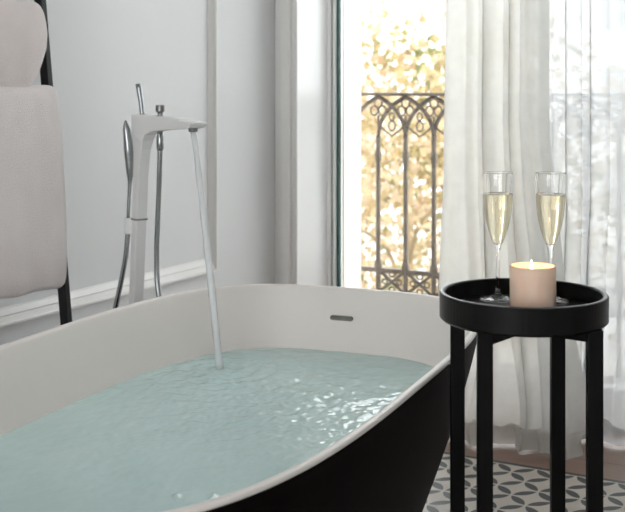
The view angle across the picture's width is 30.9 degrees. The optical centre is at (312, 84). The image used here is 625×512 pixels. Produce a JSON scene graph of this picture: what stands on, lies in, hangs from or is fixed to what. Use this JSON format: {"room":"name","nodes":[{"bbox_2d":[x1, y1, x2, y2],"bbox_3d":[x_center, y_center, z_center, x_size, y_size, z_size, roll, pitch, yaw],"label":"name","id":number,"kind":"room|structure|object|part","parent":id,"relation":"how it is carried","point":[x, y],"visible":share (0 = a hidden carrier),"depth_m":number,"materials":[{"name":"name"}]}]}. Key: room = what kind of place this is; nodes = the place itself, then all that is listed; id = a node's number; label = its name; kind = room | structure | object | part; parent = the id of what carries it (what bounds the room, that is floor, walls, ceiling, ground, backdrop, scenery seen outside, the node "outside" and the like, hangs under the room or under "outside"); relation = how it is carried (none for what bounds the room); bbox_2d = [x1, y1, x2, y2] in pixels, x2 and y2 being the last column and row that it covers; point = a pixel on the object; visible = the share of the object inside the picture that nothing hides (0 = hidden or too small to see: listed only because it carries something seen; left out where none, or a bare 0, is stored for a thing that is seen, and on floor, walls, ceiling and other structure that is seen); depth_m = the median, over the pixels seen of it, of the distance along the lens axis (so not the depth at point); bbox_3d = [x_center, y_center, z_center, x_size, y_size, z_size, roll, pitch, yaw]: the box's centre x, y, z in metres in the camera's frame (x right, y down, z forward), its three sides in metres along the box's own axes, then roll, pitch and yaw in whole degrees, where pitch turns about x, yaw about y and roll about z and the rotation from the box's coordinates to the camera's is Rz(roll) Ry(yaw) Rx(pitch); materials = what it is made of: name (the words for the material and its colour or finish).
{"room":"bathroom","nodes":[
{"label":"bathroom","id":0,"kind":"room"},
{"bbox_2d":[0,0,274,344],"bbox_3d":[-1.436,-0.365,1.655,0.200,2.970,5.945,0,0,28],"label":"wall","id":1,"kind":"structure","parent":0,"point":[100,49],"depth_m":3.30,"materials":[{"name":"paint"}]},
{"bbox_2d":[0,0,216,327],"bbox_3d":[-1.290,-0.485,1.692,0.020,2.130,4.150,0,0,28],"label":"trim","id":2,"kind":"structure","parent":1,"relation":"attached to","point":[42,307],"depth_m":3.40,"materials":[{"name":"paint"}]},
{"bbox_2d":[361,0,445,235],"bbox_3d":[7.150,0.300,41.607,14.400,9.800,8.400,0,0,28],"label":"sky","id":3,"kind":"structure","parent":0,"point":[401,8],"depth_m":39.28,"materials":[{"name":"white"}]},
{"bbox_2d":[422,454,624,511],"bbox_3d":[0.311,0.999,0.207,4.250,0.002,5.060,0,0,28],"label":"floor tile","id":4,"kind":"structure","parent":0,"point":[515,488],"depth_m":2.78,"materials":[{"name":"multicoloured tile"}]},
{"bbox_2d":[34,0,71,324],"bbox_3d":[-0.746,0.168,2.506,0.199,1.662,0.518,0,0,28],"label":"ladder","id":5,"kind":"object","parent":4,"relation":"on","point":[46,78],"visible":0.02,"depth_m":2.72,"materials":[{"name":"black wood"}]},
{"bbox_2d":[0,0,46,86],"bbox_3d":[-0.751,-0.085,2.505,0.094,0.230,0.432,0,0,28],"label":"bath towel","id":6,"kind":"object","parent":5,"relation":"hanging from","point":[23,27],"visible":0.84,"depth_m":2.58,"materials":[{"name":"white fabric"}]},
{"bbox_2d":[0,85,66,298],"bbox_3d":[-0.707,0.240,2.497,0.116,0.480,0.461,0,0,28],"label":"bath towel","id":7,"kind":"object","parent":5,"relation":"hanging from","point":[33,224],"visible":0.99,"depth_m":2.56,"materials":[{"name":"white fabric"}]},
{"bbox_2d":[113,83,206,308],"bbox_3d":[-0.358,0.497,2.698,0.137,1.003,0.344,0,0,-36],"label":"tub filler","id":8,"kind":"object","parent":4,"relation":"on","point":[137,148],"visible":0.58,"depth_m":2.77,"materials":[{"name":"white paint"}]},
{"bbox_3d":[-0.425,0.037,2.788,0.024,0.083,0.014,0,0,2],"label":"lever","id":9,"kind":"part","parent":8,"relation":"part of","materials":[{"name":"silver metal"}]},
{"bbox_3d":[-0.365,0.064,2.709,0.022,0.033,0.022,0,0,-36],"label":"diverter knob","id":10,"kind":"part","parent":8,"relation":"part of","materials":[{"name":"metal"}]},
{"bbox_2d":[191,132,223,369],"bbox_3d":[-0.235,0.367,2.522,0.018,0.524,0.155,0,0,-30],"label":"water stream","id":11,"kind":"object","parent":8,"relation":"attached to","point":[219,365],"visible":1,"depth_m":2.50,"materials":[{"name":"clear liquid"}]},
{"bbox_2d":[0,284,476,511],"bbox_3d":[-0.187,0.738,1.972,0.796,0.520,1.498,0,0,22],"label":"bathtub","id":12,"kind":"object","parent":4,"relation":"on","point":[391,461],"visible":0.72,"depth_m":2.27,"materials":[{"name":"ceramic"}]},
{"bbox_2d":[0,348,433,511],"bbox_3d":[-0.187,0.736,1.972,0.691,0.244,1.393,0,0,22],"label":"water","id":13,"kind":"object","parent":12,"relation":"in","point":[188,432],"visible":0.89,"depth_m":2.04,"materials":[{"name":"teal liquid"}]},
{"bbox_2d":[439,278,608,511],"bbox_3d":[0.342,0.667,1.836,0.270,0.662,0.270,0,0,0],"label":"side table","id":14,"kind":"object","parent":4,"relation":"on","point":[583,318],"visible":0.9,"depth_m":1.75,"materials":[{"name":"black wood"}]},
{"bbox_3d":[0.245,0.689,1.913,0.024,0.618,0.024,0,0,4],"label":"leg","id":15,"kind":"part","parent":14,"relation":"part of","materials":[{"name":"black wood"}]},
{"bbox_3d":[0.265,0.689,1.740,0.024,0.618,0.024,0,0,4],"label":"leg","id":16,"kind":"part","parent":14,"relation":"part of","materials":[{"name":"black wood"}]},
{"bbox_2d":[479,171,512,302],"bbox_3d":[0.314,0.256,1.913,0.063,0.216,0.063,0,0,28],"label":"champagne flute","id":17,"kind":"object","parent":14,"relation":"on","point":[497,185],"visible":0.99,"depth_m":1.90,"materials":[{"name":"clear glass"}]},
{"bbox_2d":[439,278,608,337],"bbox_3d":[0.342,0.359,1.836,0.270,0.045,0.270,0,0,28],"label":"tray","id":18,"kind":"object","parent":14,"relation":"on","point":[586,314],"depth_m":1.74,"materials":[{"name":"black wood"}]},
{"bbox_2d":[510,259,555,306],"bbox_3d":[0.350,0.320,1.794,0.072,0.087,0.072,0,0,0],"label":"candle","id":19,"kind":"object","parent":14,"relation":"on","point":[532,284],"visible":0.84,"depth_m":1.76,"materials":[{"name":"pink wax"}]},
{"bbox_2d":[535,172,569,303],"bbox_3d":[0.402,0.256,1.906,0.063,0.216,0.063,0,0,28],"label":"champagne flute","id":20,"kind":"object","parent":14,"relation":"on","point":[550,187],"visible":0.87,"depth_m":1.89,"materials":[{"name":"clear glass"}]},
{"bbox_3d":[0.419,0.689,1.933,0.024,0.618,0.024,0,0,4],"label":"leg","id":21,"kind":"part","parent":14,"relation":"part of","materials":[{"name":"black wood"}]},
{"bbox_3d":[0.439,0.689,1.759,0.024,0.618,0.024,0,0,4],"label":"leg","id":22,"kind":"part","parent":14,"relation":"part of","materials":[{"name":"black wood"}]},
{"bbox_2d":[444,438,624,481],"bbox_3d":[0.492,1.060,0.541,4.250,0.120,5.820,0,0,28],"label":"floor","id":23,"kind":"structure","parent":0,"point":[613,456],"depth_m":3.03,"materials":[{"name":"brown wood"}]},
{"bbox_2d":[444,452,624,483],"bbox_3d":[1.517,0.999,2.438,4.250,0.002,0.012,0,0,28],"label":"trim","id":24,"kind":"structure","parent":23,"relation":"attached to","point":[444,452],"depth_m":2.95,"materials":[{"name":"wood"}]},
{"bbox_3d":[0.558,-1.925,0.664,4.650,0.150,6.100,0,0,28],"label":"ceiling","id":25,"kind":"structure","parent":0,"visible":0},
{"bbox_2d":[439,0,585,458],"bbox_3d":[0.536,-0.428,3.159,0.460,2.844,0.190,0,0,28],"label":"sheer curtain","id":26,"kind":"object","parent":25,"relation":"hanging from","point":[496,101],"visible":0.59,"depth_m":3.22,"materials":[{"name":"white fabric"}]},
{"bbox_2d":[549,0,624,445],"bbox_3d":[0.942,-0.428,3.110,0.707,2.844,0.154,0,0,28],"label":"sheer curtain","id":27,"kind":"object","parent":25,"relation":"hanging from","point":[587,37],"visible":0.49,"depth_m":3.23,"materials":[{"name":"white fabric"}]},
{"bbox_3d":[1.839,-0.425,3.033,4.250,2.850,0.405,0,0,28],"label":"wall","id":28,"kind":"structure","parent":0,"visible":0},
{"bbox_2d":[275,0,295,283],"bbox_3d":[-0.096,-0.400,3.832,0.085,2.800,0.030,0,0,28],"label":"trim","id":29,"kind":"structure","parent":28,"relation":"attached to","point":[285,10],"depth_m":3.82,"materials":[{"name":"paint"}]},
{"bbox_2d":[296,0,326,285],"bbox_3d":[-0.001,-0.350,3.909,0.003,2.700,0.224,0,0,28],"label":"window frame","id":30,"kind":"structure","parent":28,"relation":"attached to","point":[311,15],"depth_m":3.91,"materials":[{"name":"paint"}]},
{"bbox_2d":[327,0,341,286],"bbox_3d":[0.717,-0.350,3.681,1.480,2.700,0.062,0,0,28],"label":"window","id":31,"kind":"structure","parent":28,"relation":"in","point":[334,7],"depth_m":4.00,"materials":[{"name":"glass"}]},
{"bbox_2d":[342,0,360,287],"bbox_3d":[0.764,-0.350,3.768,1.480,2.700,0.135,0,0,28],"label":"trim","id":32,"kind":"structure","parent":28,"relation":"attached to","point":[351,9],"depth_m":4.09,"materials":[{"name":"paint"}]},
{"bbox_3d":[1.050,1.055,3.835,4.200,0.170,0.255,0,0,28],"label":"floor","id":33,"kind":"structure","parent":0,"visible":0},
{"bbox_2d":[361,92,444,296],"bbox_3d":[0.878,0.499,3.834,1.718,0.942,0.040,0,0,28],"label":"balcony railing","id":34,"kind":"object","parent":33,"relation":"on","point":[433,274],"visible":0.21,"depth_m":4.12,"materials":[{"name":"metal"}]},
{"bbox_3d":[0.243,0.580,4.177,0.030,0.780,0.030,0,0,28],"label":"post","id":35,"kind":"part","parent":34,"relation":"part of","materials":[{"name":"metal"}]},
{"bbox_2d":[380,112,401,136],"bbox_3d":[0.292,0.145,4.151,0.107,0.093,0.006,0,0,28],"label":"ornament","id":36,"kind":"object","parent":34,"relation":"attached to","point":[383,116],"depth_m":4.15,"materials":[{"name":"metal"}]},
{"bbox_3d":[0.876,0.682,3.835,1.714,0.016,0.024,0,0,28],"label":"rail","id":37,"kind":"part","parent":34,"relation":"part of","materials":[{"name":"metal"}]},
{"bbox_3d":[0.876,0.034,3.835,1.714,0.012,0.040,0,0,28],"label":"rail","id":38,"kind":"part","parent":34,"relation":"part of","materials":[{"name":"metal"}]},
{"bbox_3d":[0.340,0.580,4.125,0.030,0.780,0.030,0,0,28],"label":"post","id":39,"kind":"part","parent":34,"relation":"part of","materials":[{"name":"metal"}]},
{"bbox_2d":[408,112,430,137],"bbox_3d":[0.389,0.145,4.098,0.107,0.093,0.006,0,0,28],"label":"ornament","id":40,"kind":"object","parent":34,"relation":"attached to","point":[428,117],"depth_m":4.10,"materials":[{"name":"metal"}]},
{"bbox_3d":[0.437,0.580,4.072,0.030,0.780,0.030,0,0,28],"label":"post","id":41,"kind":"part","parent":34,"relation":"part of","materials":[{"name":"metal"}]},
{"label":"outside","id":42,"kind":"structure","parent":0,"visible":0},
{"bbox_2d":[361,232,439,290],"bbox_3d":[22.365,5.300,41.363,120.000,0.200,85.955,0,0,28],"label":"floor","id":43,"kind":"structure","parent":42,"point":[366,237],"depth_m":35.08,"materials":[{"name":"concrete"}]},
{"bbox_2d":[361,7,445,292],"bbox_3d":[0.681,2.100,10.580,5.277,6.214,4.913,0,0,28],"label":"plane tree","id":44,"kind":"object","parent":43,"relation":"on","point":[366,191],"visible":0.19,"depth_m":10.41,"materials":[{"name":"yellow plant"}]},
{"bbox_2d":[361,0,445,293],"bbox_3d":[2.317,1.662,15.415,5.211,7.089,5.159,0,0,-2],"label":"plane tree","id":45,"kind":"object","parent":43,"relation":"on","point":[406,55],"visible":0.08,"depth_m":15.01,"materials":[{"name":"yellow plant"}]}
]}

